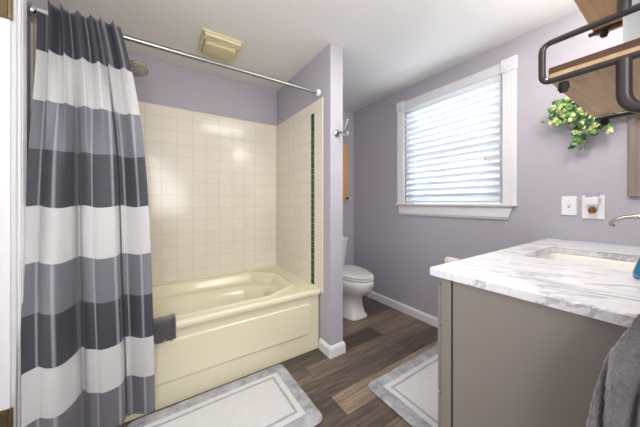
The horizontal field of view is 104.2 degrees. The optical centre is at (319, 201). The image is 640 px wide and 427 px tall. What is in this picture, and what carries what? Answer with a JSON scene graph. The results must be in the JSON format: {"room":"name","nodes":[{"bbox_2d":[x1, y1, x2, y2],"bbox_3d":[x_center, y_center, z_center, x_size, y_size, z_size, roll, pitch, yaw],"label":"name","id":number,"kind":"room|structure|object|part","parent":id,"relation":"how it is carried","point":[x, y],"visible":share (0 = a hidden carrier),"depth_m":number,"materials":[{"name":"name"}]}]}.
{"room":"bathroom","nodes":[
{"label":"bathroom","id":0,"kind":"room"},
{"bbox_2d":[27,0,60,157],"bbox_3d":[-0.802,-0.015,0.279,0.110,2.290,3.510,0,0,-34],"label":"wall","id":1,"kind":"structure","parent":0,"point":[42,4],"depth_m":1.09,"materials":[{"name":"purple paint"}]},
{"bbox_2d":[0,0,26,426],"bbox_3d":[-1.327,0.080,0.375,0.921,2.100,0.966,0,0,-34],"label":"door","id":2,"kind":"structure","parent":1,"relation":"in","point":[13,13],"depth_m":0.95,"materials":[{"name":"white paint"}]},
{"bbox_3d":[-0.952,0.080,0.623,0.021,2.100,0.966,0,0,-33],"label":"casing","id":3,"kind":"part","parent":2,"relation":"part of","materials":[{"name":"white paint"}]},
{"bbox_2d":[30,22,35,121],"bbox_3d":[-1.496,-0.052,1.434,0.008,1.485,0.802,0,0,-34],"label":"tiled wall","id":4,"kind":"structure","parent":1,"relation":"attached to","point":[32,27],"depth_m":1.10,"materials":[{"name":"beige tile"}]},
{"bbox_2d":[130,60,149,76],"bbox_3d":[-1.289,-0.871,1.511,0.424,0.096,0.143,0,0,-34],"label":"shower","id":5,"kind":"object","parent":1,"relation":"attached to","point":[139,69],"visible":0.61,"depth_m":1.59,"materials":[{"name":"silver metal"}]},
{"bbox_2d":[27,3,320,96],"bbox_3d":[-0.635,-0.836,1.498,1.514,0.052,0.052,0,0,-34],"label":"shower curtain rod","id":6,"kind":"object","parent":1,"relation":"attached to","point":[32,9],"visible":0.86,"depth_m":1.42,"materials":[{"name":"metal"}]},
{"bbox_2d":[33,13,46,46],"bbox_3d":[-1.183,-0.117,1.202,0.251,1.485,0.146,0,0,-34],"label":"liner","id":7,"kind":"object","parent":6,"relation":"hanging from","point":[46,13],"visible":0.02,"depth_m":1.11,"materials":[{"name":"beige plastic"}]},
{"bbox_2d":[21,0,154,426],"bbox_3d":[-1.051,0.098,1.161,0.204,1.920,0.438,0,0,44],"label":"shower curtain","id":8,"kind":"object","parent":6,"relation":"hanging from","point":[87,331],"visible":1,"depth_m":1.13,"materials":[{"name":"grey fabric"}]},
{"bbox_2d":[128,52,353,264],"bbox_3d":[-1.105,-0.015,2.255,3.846,2.290,0.120,0,0,-34],"label":"wall","id":9,"kind":"structure","parent":0,"point":[167,84],"depth_m":2.29,"materials":[{"name":"purple paint"}]},
{"bbox_2d":[138,101,275,282],"bbox_3d":[-1.088,-0.033,2.189,1.522,1.525,0.008,0,0,-34],"label":"tiled wall","id":10,"kind":"structure","parent":9,"relation":"attached to","point":[211,179],"depth_m":2.23,"materials":[{"name":"beige tile"}]},
{"bbox_2d":[343,145,348,201],"bbox_3d":[0.271,-0.355,3.054,0.222,0.700,0.066,0,0,-34],"label":"wall plaque","id":11,"kind":"object","parent":9,"relation":"attached to","point":[345,148],"visible":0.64,"depth_m":3.10,"materials":[{"name":"orange wood"}]},
{"bbox_2d":[119,295,437,426],"bbox_3d":[-0.103,1.160,0.741,3.846,0.060,3.750,0,0,-34],"label":"floor","id":12,"kind":"structure","parent":0,"point":[378,343],"depth_m":1.72,"materials":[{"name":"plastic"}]},
{"bbox_2d":[124,264,319,422],"bbox_3d":[-0.858,0.887,1.836,1.512,0.481,0.834,0,0,-34],"label":"bathtub","id":13,"kind":"object","parent":12,"relation":"on","point":[231,326],"visible":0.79,"depth_m":1.68,"materials":[{"name":"beige plastic"}]},
{"bbox_2d":[153,313,175,343],"bbox_3d":[-0.896,0.697,1.347,0.200,0.125,0.112,0,0,-34],"label":"washcloth","id":14,"kind":"object","parent":13,"relation":"on","point":[164,327],"visible":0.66,"depth_m":1.34,"materials":[{"name":"grey fabric"}]},
{"bbox_2d":[152,264,319,328],"bbox_3d":[-0.858,0.827,1.836,1.512,0.360,0.834,0,0,-33],"label":"basin","id":15,"kind":"object","parent":13,"relation":"in","point":[267,297],"depth_m":1.90,"materials":[{"name":"beige plastic"}]},
{"bbox_2d":[127,364,322,426],"bbox_3d":[-0.475,1.118,1.270,0.860,0.021,0.533,0,0,-34],"label":"bath mat","id":16,"kind":"object","parent":12,"relation":"on","point":[270,397],"visible":1,"depth_m":1.34,"materials":[{"name":"grey fabric"}]},
{"bbox_2d":[343,236,373,320],"bbox_3d":[0.258,0.769,2.627,0.452,0.722,0.756,0,0,-34],"label":"toilet","id":17,"kind":"object","parent":12,"relation":"on","point":[358,282],"visible":0.43,"depth_m":2.40,"materials":[{"name":"white ceramic"}]},
{"bbox_3d":[0.107,0.601,2.855,0.428,0.309,0.196,0,0,-33],"label":"tank","id":18,"kind":"part","parent":17,"relation":"part of","materials":[{"name":"white ceramic"}]},
{"bbox_3d":[0.319,0.734,2.535,0.372,0.018,0.535,0,0,-33],"label":"seat","id":19,"kind":"part","parent":17,"relation":"part of","materials":[{"name":"white plastic"}]},
{"bbox_3d":[0.318,0.709,2.536,0.370,0.026,0.530,0,0,-33],"label":"lid","id":20,"kind":"part","parent":17,"relation":"part of","materials":[{"name":"white plastic"}]},
{"bbox_3d":[0.315,0.938,2.541,0.376,0.384,0.550,0,0,-33],"label":"bowl","id":21,"kind":"part","parent":17,"relation":"part of","materials":[{"name":"white ceramic"}]},
{"bbox_2d":[368,345,438,426],"bbox_3d":[0.777,1.118,1.545,0.858,0.021,0.518,0,0,-34],"label":"bath mat","id":22,"kind":"object","parent":12,"relation":"on","point":[410,389],"visible":0.36,"depth_m":1.47,"materials":[{"name":"grey fabric"}]},
{"bbox_2d":[438,278,627,426],"bbox_3d":[1.105,0.697,1.015,1.285,0.866,0.549,0,0,-34],"label":"vanity cabinet","id":23,"kind":"object","parent":12,"relation":"on","point":[504,360],"visible":0.64,"depth_m":0.70,"materials":[{"name":"beige paint"}]},
{"bbox_3d":[0.587,0.844,0.992,0.386,0.323,0.016,0,0,-33],"label":"drawer","id":24,"kind":"part","parent":23,"relation":"part of","materials":[{"name":"beige paint"}]},
{"bbox_3d":[0.587,0.557,0.992,0.386,0.231,0.016,0,0,-33],"label":"drawer","id":25,"kind":"part","parent":23,"relation":"part of","materials":[{"name":"beige paint"}]},
{"bbox_3d":[0.587,0.362,0.992,0.386,0.141,0.016,0,0,-33],"label":"drawer","id":26,"kind":"part","parent":23,"relation":"part of","materials":[{"name":"beige paint"}]},
{"bbox_3d":[0.971,0.697,1.217,1.285,0.866,0.034,0,0,-33],"label":"frame","id":27,"kind":"part","parent":23,"relation":"part of","materials":[{"name":"beige paint"}]},
{"bbox_2d":[430,238,639,327],"bbox_3d":[1.093,0.248,1.018,1.301,0.028,0.569,0,0,-34],"label":"countertop","id":28,"kind":"structure","parent":23,"relation":"on","point":[610,295],"depth_m":0.78,"materials":[{"name":"white stone"}]},
{"bbox_2d":[536,252,636,271],"bbox_3d":[1.146,0.334,1.058,0.442,0.141,0.382,0,0,-34],"label":"sink","id":29,"kind":"object","parent":28,"relation":"in","point":[579,259],"visible":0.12,"depth_m":1.19,"materials":[{"name":"ceramic"}]},
{"bbox_2d":[608,214,639,226],"bbox_3d":[1.236,0.137,0.922,0.054,0.193,0.222,0,0,-34],"label":"faucet","id":30,"kind":"object","parent":28,"relation":"on","point":[634,216],"visible":1,"depth_m":0.97,"materials":[{"name":"silver metal"}]},
{"bbox_2d":[632,257,639,279],"bbox_3d":[0.997,0.157,0.741,0.084,0.154,0.084,0,0,-34],"label":"soap bottle","id":31,"kind":"object","parent":28,"relation":"on","point":[636,271],"visible":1,"depth_m":0.76,"materials":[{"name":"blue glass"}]},
{"bbox_2d":[277,43,342,345],"bbox_3d":[-0.141,-0.015,2.243,0.116,2.290,0.964,0,0,-34],"label":"wall partition","id":32,"kind":"structure","parent":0,"point":[324,72],"depth_m":1.85,"materials":[{"name":"purple paint"}]},
{"bbox_2d":[276,97,322,292],"bbox_3d":[-0.216,-0.052,2.243,0.008,1.485,0.866,0,0,-34],"label":"tiled wall","id":33,"kind":"structure","parent":32,"relation":"attached to","point":[293,135],"depth_m":2.17,"materials":[{"name":"beige tile"}]},
{"bbox_2d":[311,113,313,283],"bbox_3d":[-0.058,-0.024,1.996,0.006,1.365,0.046,0,0,-34],"label":"trim","id":34,"kind":"structure","parent":33,"relation":"attached to","point":[312,115],"depth_m":1.99,"materials":[{"name":"green tile"}]},
{"bbox_2d":[319,338,345,358],"bbox_3d":[-0.134,1.089,2.231,0.144,0.083,0.964,0,0,-34],"label":"baseboard","id":35,"kind":"structure","parent":32,"relation":"attached to","point":[337,349],"depth_m":1.84,"materials":[{"name":"white paint"}]},
{"bbox_2d":[334,119,348,136],"bbox_3d":[0.161,-0.534,1.821,0.112,0.131,0.047,0,0,23],"label":"robe hook","id":36,"kind":"object","parent":32,"relation":"attached to","point":[336,132],"visible":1,"depth_m":1.80,"materials":[{"name":"metal"}]},
{"bbox_2d":[59,0,578,111],"bbox_3d":[-0.103,-1.190,0.741,3.846,0.060,3.750,0,0,-34],"label":"ceiling","id":37,"kind":"structure","parent":0,"point":[389,47],"depth_m":1.68,"materials":[{"name":"paint"}]},
{"bbox_2d":[197,28,243,62],"bbox_3d":[-0.743,-1.131,1.845,0.273,0.058,0.273,0,0,-34],"label":"exhaust fan","id":38,"kind":"object","parent":37,"relation":"attached to","point":[211,44],"visible":1,"depth_m":1.79,"materials":[{"name":"plastic"}]},
{"bbox_2d":[354,9,639,317],"bbox_3d":[1.483,-0.015,1.719,0.120,2.290,3.630,0,0,-34],"label":"wall","id":39,"kind":"structure","parent":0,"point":[400,251],"depth_m":1.77,"materials":[{"name":"purple paint"}]},
{"bbox_2d":[365,291,439,327],"bbox_3d":[0.949,1.089,2.406,0.014,0.083,1.895,0,0,-34],"label":"baseboard","id":40,"kind":"structure","parent":39,"relation":"attached to","point":[408,310],"depth_m":2.52,"materials":[{"name":"white paint"}]},
{"bbox_2d":[443,257,459,263],"bbox_3d":[1.110,0.510,2.072,0.114,0.096,0.184,0,0,-34],"label":"toilet paper","id":41,"kind":"object","parent":39,"relation":"attached to","point":[447,259],"visible":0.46,"depth_m":2.06,"materials":[{"name":"white paper"}]},
{"bbox_2d":[404,74,500,202],"bbox_3d":[1.100,-0.464,2.182,0.068,0.945,0.839,0,0,-34],"label":"window blind","id":42,"kind":"object","parent":39,"relation":"attached to","point":[453,141],"visible":0.99,"depth_m":2.10,"materials":[{"name":"white plastic"}]},
{"bbox_3d":[0.925,-0.448,2.411,0.002,0.885,0.002,0,0,-33],"label":"ladder cord","id":43,"kind":"part","parent":42,"relation":"part of","materials":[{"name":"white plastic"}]},
{"bbox_3d":[1.085,-0.448,2.169,0.002,0.885,0.002,0,0,-33],"label":"ladder cord","id":44,"kind":"part","parent":42,"relation":"part of","materials":[{"name":"white fabric"}]},
{"bbox_3d":[1.105,-0.001,2.185,0.042,0.019,0.835,0,0,-33],"label":"rail","id":45,"kind":"part","parent":42,"relation":"part of","materials":[{"name":"white plastic"}]},
{"bbox_3d":[1.240,-0.448,1.936,0.002,0.885,0.002,0,0,-33],"label":"ladder cord","id":46,"kind":"part","parent":42,"relation":"part of","materials":[{"name":"white fabric"}]},
{"bbox_3d":[1.260,-0.625,1.895,0.004,0.550,0.003,0,0,-33],"label":"pull cord","id":47,"kind":"part","parent":42,"relation":"part of","materials":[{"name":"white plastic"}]},
{"bbox_2d":[395,55,517,219],"bbox_3d":[1.131,-0.450,2.203,0.134,1.160,1.045,0,0,-34],"label":"window","id":48,"kind":"structure","parent":39,"relation":"attached to","point":[508,67],"depth_m":1.91,"materials":[{"name":"white paint"}]},
{"bbox_3d":[0.836,-0.464,2.574,0.017,0.951,0.085,0,0,-33],"label":"casing","id":49,"kind":"part","parent":48,"relation":"part of","materials":[{"name":"white paint"}]},
{"bbox_3d":[1.097,-0.981,2.180,0.017,0.075,0.859,0,0,-33],"label":"head casing","id":50,"kind":"part","parent":48,"relation":"part of","materials":[{"name":"white paint"}]},
{"bbox_3d":[1.110,0.022,2.189,0.084,0.020,1.045,0,0,-33],"label":"sill","id":51,"kind":"part","parent":48,"relation":"part of","materials":[{"name":"white paint"}]},
{"bbox_3d":[1.358,-0.464,1.785,0.017,0.951,0.085,0,0,-33],"label":"casing","id":52,"kind":"part","parent":48,"relation":"part of","materials":[{"name":"white paint"}]},
{"bbox_2d":[562,196,576,215],"bbox_3d":[1.528,0.024,1.528,0.017,0.117,0.068,0,0,-34],"label":"light switch","id":53,"kind":"object","parent":39,"relation":"attached to","point":[569,203],"visible":1,"depth_m":1.53,"materials":[{"name":"white plastic"}]},
{"bbox_2d":[541,97,638,150],"bbox_3d":[1.534,-0.468,1.423,0.123,0.337,0.407,0,0,-34],"label":"ivy spray","id":54,"kind":"object","parent":39,"relation":"attached to","point":[567,109],"visible":0.51,"depth_m":1.45,"materials":[{"name":"green plant"}]},
{"bbox_2d":[582,195,604,218],"bbox_3d":[1.587,0.030,1.446,0.009,0.136,0.092,0,0,-34],"label":"wall outlet","id":55,"kind":"object","parent":39,"relation":"attached to","point":[600,214],"visible":0.73,"depth_m":1.44,"materials":[{"name":"white plastic"}]},
{"bbox_2d":[585,193,600,213],"bbox_3d":[1.567,0.007,1.433,0.038,0.118,0.062,0,0,-34],"label":"air freshener","id":56,"kind":"object","parent":55,"relation":"attached to","point":[593,199],"visible":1,"depth_m":1.42,"materials":[{"name":"white plastic"}]},
{"bbox_3d":[1.567,0.046,1.433,0.036,0.040,0.036,0,0,-33],"label":"oil bulb","id":57,"kind":"part","parent":56,"relation":"part of","materials":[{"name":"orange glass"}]},
{"bbox_2d":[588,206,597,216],"bbox_3d":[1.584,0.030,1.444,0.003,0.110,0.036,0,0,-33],"label":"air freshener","id":58,"kind":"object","parent":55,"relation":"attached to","point":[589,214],"depth_m":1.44,"materials":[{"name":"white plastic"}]},
{"bbox_2d":[627,114,639,196],"bbox_3d":[1.718,-0.384,1.238,0.020,0.713,0.239,0,0,-34],"label":"wall mirror","id":59,"kind":"object","parent":39,"relation":"attached to","point":[633,121],"visible":0.59,"depth_m":1.31,"materials":[{"name":"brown wood"}]},
{"bbox_3d":[1.192,-0.015,0.669,1.526,2.290,0.120,0,0,-33],"label":"wall","id":60,"kind":"structure","parent":0,"visible":0},
{"bbox_2d":[538,0,639,125],"bbox_3d":[0.694,-0.308,0.545,0.468,0.355,0.221,0,0,-34],"label":"wall shelf","id":61,"kind":"object","parent":60,"relation":"attached to","point":[607,81],"visible":1,"depth_m":0.48,"materials":[{"name":"brown wood"}]},
{"bbox_3d":[0.486,-0.230,0.497,0.017,0.019,0.017,0,0,-11],"label":"knob","id":62,"kind":"part","parent":61,"relation":"part of","materials":[{"name":"black plastic"}]},
{"bbox_3d":[0.517,-0.284,0.429,0.012,0.090,0.218,0,0,-33],"label":"guard rail","id":63,"kind":"part","parent":61,"relation":"part of","materials":[{"name":"black metal"}]},
{"bbox_3d":[0.820,-0.230,0.718,0.017,0.019,0.017,0,0,-11],"label":"knob","id":64,"kind":"part","parent":61,"relation":"part of","materials":[{"name":"black plastic"}]},
{"bbox_3d":[0.875,-0.245,0.657,0.012,0.012,0.202,0,0,-33],"label":"support rail","id":65,"kind":"part","parent":61,"relation":"part of","materials":[{"name":"black metal"}]},
{"bbox_3d":[0.546,-0.187,0.385,0.044,0.112,0.116,0,0,-33],"label":"bracket arm","id":66,"kind":"part","parent":61,"relation":"part of","materials":[{"name":"black metal"}]},
{"bbox_2d":[623,0,639,42],"bbox_3d":[0.647,-0.357,0.462,0.106,0.158,0.106,0,0,-34],"label":"canister","id":67,"kind":"object","parent":61,"relation":"on","point":[631,23],"visible":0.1,"depth_m":0.47,"materials":[{"name":"white plastic"}]},
{"bbox_2d":[574,0,622,37],"bbox_3d":[0.709,-0.479,0.553,0.437,0.198,0.219,0,0,-34],"label":"wall shelf","id":68,"kind":"object","parent":60,"relation":"attached to","point":[592,10],"visible":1,"depth_m":0.66,"materials":[{"name":"brown wood"}]},
{"bbox_3d":[0.807,-0.478,0.707,0.017,0.019,0.017,0,0,34],"label":"knob","id":69,"kind":"part","parent":68,"relation":"part of","materials":[{"name":"black plastic"}]},
{"bbox_3d":[0.858,-0.494,0.652,0.012,0.012,0.212,0,0,-33],"label":"support rail","id":70,"kind":"part","parent":68,"relation":"part of","materials":[{"name":"black metal"}]},
{"bbox_3d":[0.613,0.225,0.411,0.040,0.040,0.090,0,0,-33],"label":"towel bar","id":71,"kind":"object","parent":60,"relation":"attached to","visible":0},
{"bbox_2d":[586,314,639,426],"bbox_3d":[0.586,0.515,0.451,0.178,0.640,0.181,0,0,-30],"label":"hand towel","id":72,"kind":"object","parent":71,"relation":"hanging from","point":[615,402],"visible":1,"depth_m":0.45,"materials":[{"name":"grey fabric"}]}
]}

